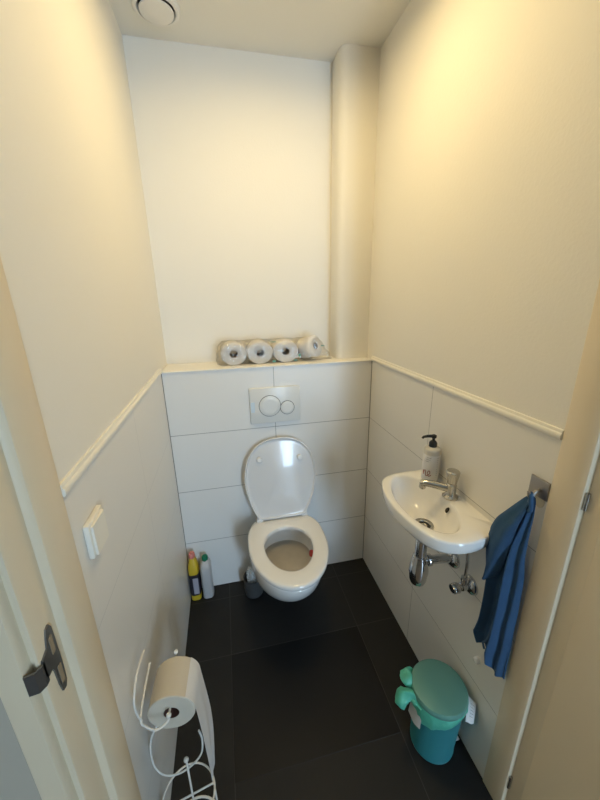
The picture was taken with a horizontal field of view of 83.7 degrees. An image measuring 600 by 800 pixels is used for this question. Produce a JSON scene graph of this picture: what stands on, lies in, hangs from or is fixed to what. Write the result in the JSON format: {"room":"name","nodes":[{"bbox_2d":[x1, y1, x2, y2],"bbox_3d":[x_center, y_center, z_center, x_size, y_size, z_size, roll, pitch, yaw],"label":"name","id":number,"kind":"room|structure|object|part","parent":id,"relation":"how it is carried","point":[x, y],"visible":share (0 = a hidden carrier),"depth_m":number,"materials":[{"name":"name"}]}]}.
{"room":"bathroom","nodes":[
{"label":"bathroom","id":0,"kind":"room"},
{"bbox_2d":[0,698,41,799],"bbox_3d":[0.112,0.116,0.569,3.800,2.460,0.112,-5,18,-12],"label":"wall","id":1,"kind":"structure","parent":0,"point":[17,782],"depth_m":0.52,"materials":[{"name":"beige paint"}]},
{"bbox_2d":[0,257,599,799],"bbox_3d":[0.110,0.128,0.581,1.128,2.430,0.151,-5,18,-12],"label":"door frame","id":2,"kind":"structure","parent":1,"relation":"attached to","point":[57,696],"depth_m":0.56,"materials":[{"name":"white wood"}]},
{"bbox_3d":[-0.374,0.404,0.499,0.015,0.129,0.057,0,17,4],"label":"strike plate","id":3,"kind":"part","parent":2,"relation":"part of","materials":[{"name":"silver metal"}]},
{"bbox_2d":[521,535,599,799],"bbox_3d":[0.747,0.234,0.279,0.105,2.355,0.800,-8,18,-20],"label":"door","id":4,"kind":"structure","parent":1,"relation":"in","point":[565,765],"depth_m":0.78,"materials":[{"name":"beige wood"}]},
{"bbox_2d":[0,0,166,482],"bbox_3d":[-0.590,-0.615,0.937,0.098,1.260,1.300,-5,18,-12],"label":"wall","id":5,"kind":"structure","parent":0,"point":[76,254],"depth_m":0.69,"materials":[{"name":"white paint"}]},
{"bbox_2d":[59,368,161,496],"bbox_3d":[-0.498,0.011,1.004,0.011,0.022,0.972,-5,18,-12],"label":"trim","id":6,"kind":"structure","parent":5,"relation":"attached to","point":[76,472],"depth_m":0.72,"materials":[{"name":"white paint"}]},
{"bbox_2d":[63,375,190,799],"bbox_3d":[-0.568,0.560,1.302,0.100,1.200,1.300,-5,18,-12],"label":"tiled wall","id":7,"kind":"structure","parent":0,"point":[138,584],"depth_m":0.92,"materials":[{"name":"white tile"}]},
{"bbox_2d":[82,505,108,558],"bbox_3d":[-0.399,0.258,0.660,0.016,0.072,0.074,-5,18,-12],"label":"light switch","id":8,"kind":"object","parent":7,"relation":"attached to","point":[95,529],"visible":1,"depth_m":0.64,"materials":[{"name":"white plastic"}]},
{"bbox_2d":[122,35,331,363],"bbox_3d":[-0.188,-0.828,1.602,0.992,1.260,0.114,-5,18,-12],"label":"wall","id":9,"kind":"structure","parent":0,"point":[234,147],"depth_m":1.49,"materials":[{"name":"white paint"}]},
{"bbox_2d":[330,44,380,358],"bbox_3d":[0.264,-0.838,1.611,0.222,1.360,0.180,-5,18,-12],"label":"casing","id":10,"kind":"structure","parent":9,"relation":"attached to","point":[355,68],"depth_m":1.50,"materials":[{"name":"white paint"}]},
{"bbox_2d":[109,0,410,61],"bbox_3d":[-0.069,-1.308,0.847,1.188,0.100,1.300,-5,18,-12],"label":"ceiling","id":11,"kind":"structure","parent":0,"point":[304,29],"depth_m":1.22,"materials":[{"name":"white paint"}]},
{"bbox_2d":[131,0,179,26],"bbox_3d":[-0.489,-1.327,1.141,0.156,0.023,0.156,-5,18,-12],"label":"ceiling vent","id":12,"kind":"object","parent":11,"relation":"in","point":[161,13],"visible":1,"depth_m":1.14,"materials":[{"name":"white plastic"}]},
{"bbox_2d":[162,361,371,585],"bbox_3d":[-0.147,0.375,1.880,0.988,1.197,0.300,-5,18,-12],"label":"tiled wall","id":13,"kind":"structure","parent":0,"point":[213,435],"depth_m":1.68,"materials":[{"name":"white tile"}]},
{"bbox_2d":[161,374,187,559],"bbox_3d":[-0.595,0.458,1.638,0.002,1.197,0.002,-5,18,-12],"label":"trim","id":14,"kind":"structure","parent":13,"relation":"attached to","point":[161,374],"depth_m":1.58,"materials":[{"name":"grey"}]},
{"bbox_2d":[162,355,371,373],"bbox_3d":[-0.144,-0.184,1.648,0.988,0.006,0.196,-5,18,-12],"label":"trim","id":15,"kind":"structure","parent":13,"relation":"on","point":[204,366],"depth_m":1.60,"materials":[{"name":"white paint"}]},
{"bbox_2d":[231,341,324,367],"bbox_3d":[-0.120,-0.241,1.631,0.570,0.113,0.153,-5,18,-12],"label":"plastic wrap","id":16,"kind":"object","parent":15,"relation":"on","point":[248,365],"visible":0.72,"depth_m":1.57,"materials":[{"name":"clear plastic"}]},
{"bbox_2d":[220,340,246,364],"bbox_3d":[-0.319,-0.227,1.606,0.122,0.106,0.098,-5,18,-12],"label":"toilet roll","id":17,"kind":"object","parent":16,"relation":"in","point":[239,357],"visible":1,"depth_m":1.56,"materials":[{"name":"white paper"}]},
{"bbox_2d":[246,339,272,363],"bbox_3d":[-0.199,-0.237,1.631,0.122,0.106,0.098,-5,18,-12],"label":"toilet roll","id":18,"kind":"object","parent":16,"relation":"in","point":[265,355],"visible":0.98,"depth_m":1.59,"materials":[{"name":"white paper"}]},
{"bbox_2d":[271,338,297,361],"bbox_3d":[-0.079,-0.246,1.656,0.122,0.106,0.098,-5,18,-12],"label":"toilet roll","id":19,"kind":"object","parent":16,"relation":"in","point":[291,351],"visible":0.95,"depth_m":1.61,"materials":[{"name":"white paper"}]},
{"bbox_2d":[297,335,321,358],"bbox_3d":[0.047,-0.264,1.674,0.104,0.120,0.104,14,23,39],"label":"toilet roll","id":20,"kind":"object","parent":16,"relation":"in","point":[310,346],"visible":0.95,"depth_m":1.64,"materials":[{"name":"white paper"}]},
{"bbox_2d":[249,385,299,423],"bbox_3d":[-0.118,0.023,1.609,0.244,0.178,0.016,-5,18,-12],"label":"flush plate","id":21,"kind":"object","parent":13,"relation":"attached to","point":[279,403],"visible":1,"depth_m":1.60,"materials":[{"name":"white plastic"}]},
{"bbox_2d":[244,437,328,601],"bbox_3d":[-0.052,0.601,1.528,0.367,0.735,0.522,-5,18,-12],"label":"toilet","id":22,"kind":"object","parent":13,"relation":"attached to","point":[288,548],"visible":1,"depth_m":1.65,"materials":[{"name":"white ceramic"}]},
{"bbox_3d":[-0.095,0.387,1.671,0.358,0.411,0.086,-5,18,-12],"label":"lid","id":23,"kind":"part","parent":22,"relation":"part of","materials":[{"name":"white plastic"}]},
{"bbox_3d":[-0.058,0.812,1.597,0.344,0.291,0.513,-5,18,-12],"label":"bowl","id":24,"kind":"part","parent":22,"relation":"part of","materials":[{"name":"white ceramic"}]},
{"bbox_3d":[-0.049,0.667,1.517,0.358,0.024,0.462,-5,18,-12],"label":"seat","id":25,"kind":"part","parent":22,"relation":"part of","materials":[{"name":"white plastic"}]},
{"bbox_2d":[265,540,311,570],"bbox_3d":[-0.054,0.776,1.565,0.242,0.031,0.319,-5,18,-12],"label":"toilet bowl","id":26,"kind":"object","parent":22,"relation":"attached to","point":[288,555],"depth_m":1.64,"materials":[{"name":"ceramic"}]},
{"bbox_2d":[362,365,371,557],"bbox_3d":[0.367,0.379,1.839,0.002,1.197,0.002,-5,18,-12],"label":"trim","id":27,"kind":"structure","parent":13,"relation":"attached to","point":[371,365],"depth_m":1.81,"materials":[{"name":"grey"}]},
{"bbox_2d":[171,558,492,799],"bbox_3d":[-0.013,1.154,1.547,1.108,0.101,1.425,-5,18,-12],"label":"floor","id":28,"kind":"structure","parent":0,"point":[221,626],"depth_m":1.30,"materials":[{"name":"tile"}]},
{"bbox_2d":[133,649,217,799],"bbox_3d":[-0.318,0.955,0.912,0.162,0.667,0.207,-5,18,-12],"label":"stand","id":29,"kind":"object","parent":28,"relation":"on","point":[168,715],"visible":0.8,"depth_m":0.90,"materials":[{"name":"white metal"}]},
{"bbox_2d":[147,656,214,781],"bbox_3d":[-0.319,0.921,0.934,0.130,0.436,0.100,-4,17,-8],"label":"toilet roll","id":30,"kind":"object","parent":29,"relation":"hanging from","point":[179,685],"visible":1,"depth_m":0.86,"materials":[{"name":"beige paper"}]},
{"bbox_2d":[188,551,201,600],"bbox_3d":[-0.548,0.907,1.740,0.053,0.277,0.070,-5,18,-12],"label":"bottle","id":31,"kind":"object","parent":28,"relation":"on","point":[193,566],"visible":1,"depth_m":1.71,"materials":[{"name":"yellow plastic"}]},
{"bbox_3d":[-0.533,0.958,1.722,0.026,0.100,0.002,-5,18,-12],"label":"label panel","id":32,"kind":"part","parent":31,"relation":"part of","materials":[{"name":"grey paper"}]},
{"bbox_2d":[200,554,213,598],"bbox_3d":[-0.489,0.917,1.758,0.056,0.246,0.072,-5,18,-12],"label":"bottle","id":33,"kind":"object","parent":28,"relation":"on","point":[205,563],"visible":1,"depth_m":1.73,"materials":[{"name":"grey plastic"}]},
{"bbox_2d":[243,567,262,598],"bbox_3d":[-0.246,0.948,1.770,0.104,0.172,0.104,-5,18,-12],"label":"toilet brush","id":34,"kind":"object","parent":28,"relation":"on","point":[253,590],"visible":0.74,"depth_m":1.74,"materials":[{"name":"grey plastic"}]},
{"bbox_2d":[395,659,475,764],"bbox_3d":[0.439,1.074,1.146,0.244,0.277,0.181,-5,18,-12],"label":"waste bin","id":35,"kind":"object","parent":28,"relation":"on","point":[439,700],"visible":1,"depth_m":1.10,"materials":[{"name":"teal plastic"}]},
{"bbox_3d":[0.462,0.955,1.115,0.178,0.028,0.178,-5,18,-12],"label":"bin lid","id":36,"kind":"part","parent":35,"relation":"part of","materials":[{"name":"teal plastic"}]},
{"bbox_2d":[363,361,561,777],"bbox_3d":[0.493,0.473,1.524,0.100,1.200,1.300,-5,18,-12],"label":"tiled wall","id":37,"kind":"structure","parent":0,"point":[496,456],"depth_m":1.16,"materials":[{"name":"white tile"}]},
{"bbox_2d":[382,470,491,553],"bbox_3d":[0.407,0.377,1.078,0.234,0.115,0.383,-5,18,-12],"label":"washbasin","id":38,"kind":"object","parent":37,"relation":"attached to","point":[440,524],"visible":0.98,"depth_m":1.04,"materials":[{"name":"white ceramic"}]},
{"bbox_2d":[421,434,440,480],"bbox_3d":[0.456,0.200,1.163,0.061,0.173,0.057,-13,21,-35],"label":"soap dispenser","id":39,"kind":"object","parent":38,"relation":"on","point":[430,462],"visible":0.98,"depth_m":1.15,"materials":[{"name":"beige plastic"}]},
{"bbox_2d":[409,540,459,586],"bbox_3d":[0.452,0.531,1.136,0.156,0.212,0.068,-3,17,-6],"label":"trap","id":40,"kind":"object","parent":38,"relation":"attached to","point":[420,561],"visible":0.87,"depth_m":1.12,"materials":[{"name":"silver metal"}]},
{"bbox_2d":[409,572,426,586],"bbox_3d":[0.407,0.611,1.158,0.059,0.047,0.059,-5,18,-12],"label":"drain trap","id":41,"kind":"object","parent":40,"relation":"on","point":[417,580],"depth_m":1.13,"materials":[{"name":"silver metal"}]},
{"bbox_2d":[419,468,460,500],"bbox_3d":[0.451,0.266,1.081,0.120,0.096,0.049,3,18,14],"label":"tap","id":42,"kind":"object","parent":38,"relation":"on","point":[452,474],"visible":1,"depth_m":1.07,"materials":[{"name":"silver metal"}]},
{"bbox_3d":[0.441,0.280,1.095,0.098,0.033,0.027,6,18,21],"label":"spout","id":43,"kind":"part","parent":42,"relation":"part of","materials":[{"name":"silver metal"}]},
{"bbox_3d":[0.485,0.244,1.065,0.042,0.046,0.042,-5,18,-12],"label":"knob","id":44,"kind":"part","parent":42,"relation":"part of","materials":[{"name":"silver metal"}]},
{"bbox_2d":[449,553,477,595],"bbox_3d":[0.510,0.522,1.041,0.071,0.209,0.062,-5,18,-12],"label":"angle valve","id":45,"kind":"object","parent":37,"relation":"attached to","point":[467,583],"visible":0.82,"depth_m":1.05,"materials":[{"name":"silver metal"}]},
{"bbox_3d":[0.491,0.594,1.059,0.029,0.030,0.035,-5,18,-12],"label":"valve knob","id":46,"kind":"part","parent":45,"relation":"part of","materials":[{"name":"silver metal"}]},
{"bbox_2d":[473,655,479,663],"bbox_3d":[0.559,0.826,1.065,0.014,0.022,0.022,-5,18,-12],"label":"bumper cover","id":47,"kind":"object","parent":37,"relation":"attached to","point":[476,659],"visible":1,"depth_m":1.06,"materials":[{"name":"white plastic"}]},
{"bbox_2d":[527,474,550,507],"bbox_3d":[0.553,0.222,0.798,0.039,0.074,0.048,-5,18,-12],"label":"wall hook","id":48,"kind":"object","parent":37,"relation":"attached to","point":[538,486],"visible":0.99,"depth_m":0.79,"materials":[{"name":"silver metal"}]},
{"bbox_2d":[473,491,535,678],"bbox_3d":[0.540,0.490,0.900,0.102,0.588,0.061,12,21,35],"label":"hand towel","id":49,"kind":"object","parent":48,"relation":"hanging from","point":[509,533],"visible":1,"depth_m":0.88,"materials":[{"name":"blue fabric"}]},
{"bbox_2d":[367,0,599,429],"bbox_3d":[0.474,-0.702,1.160,0.098,1.260,1.300,-5,18,-12],"label":"wall","id":50,"kind":"structure","parent":0,"point":[485,260],"depth_m":0.88,"materials":[{"name":"white paint"}]},
{"bbox_2d":[371,356,563,439],"bbox_3d":[0.465,-0.065,1.195,0.011,0.022,0.993,-5,18,-12],"label":"trim","id":51,"kind":"structure","parent":50,"relation":"attached to","point":[546,428],"depth_m":0.94,"materials":[{"name":"white paint"}]}
]}

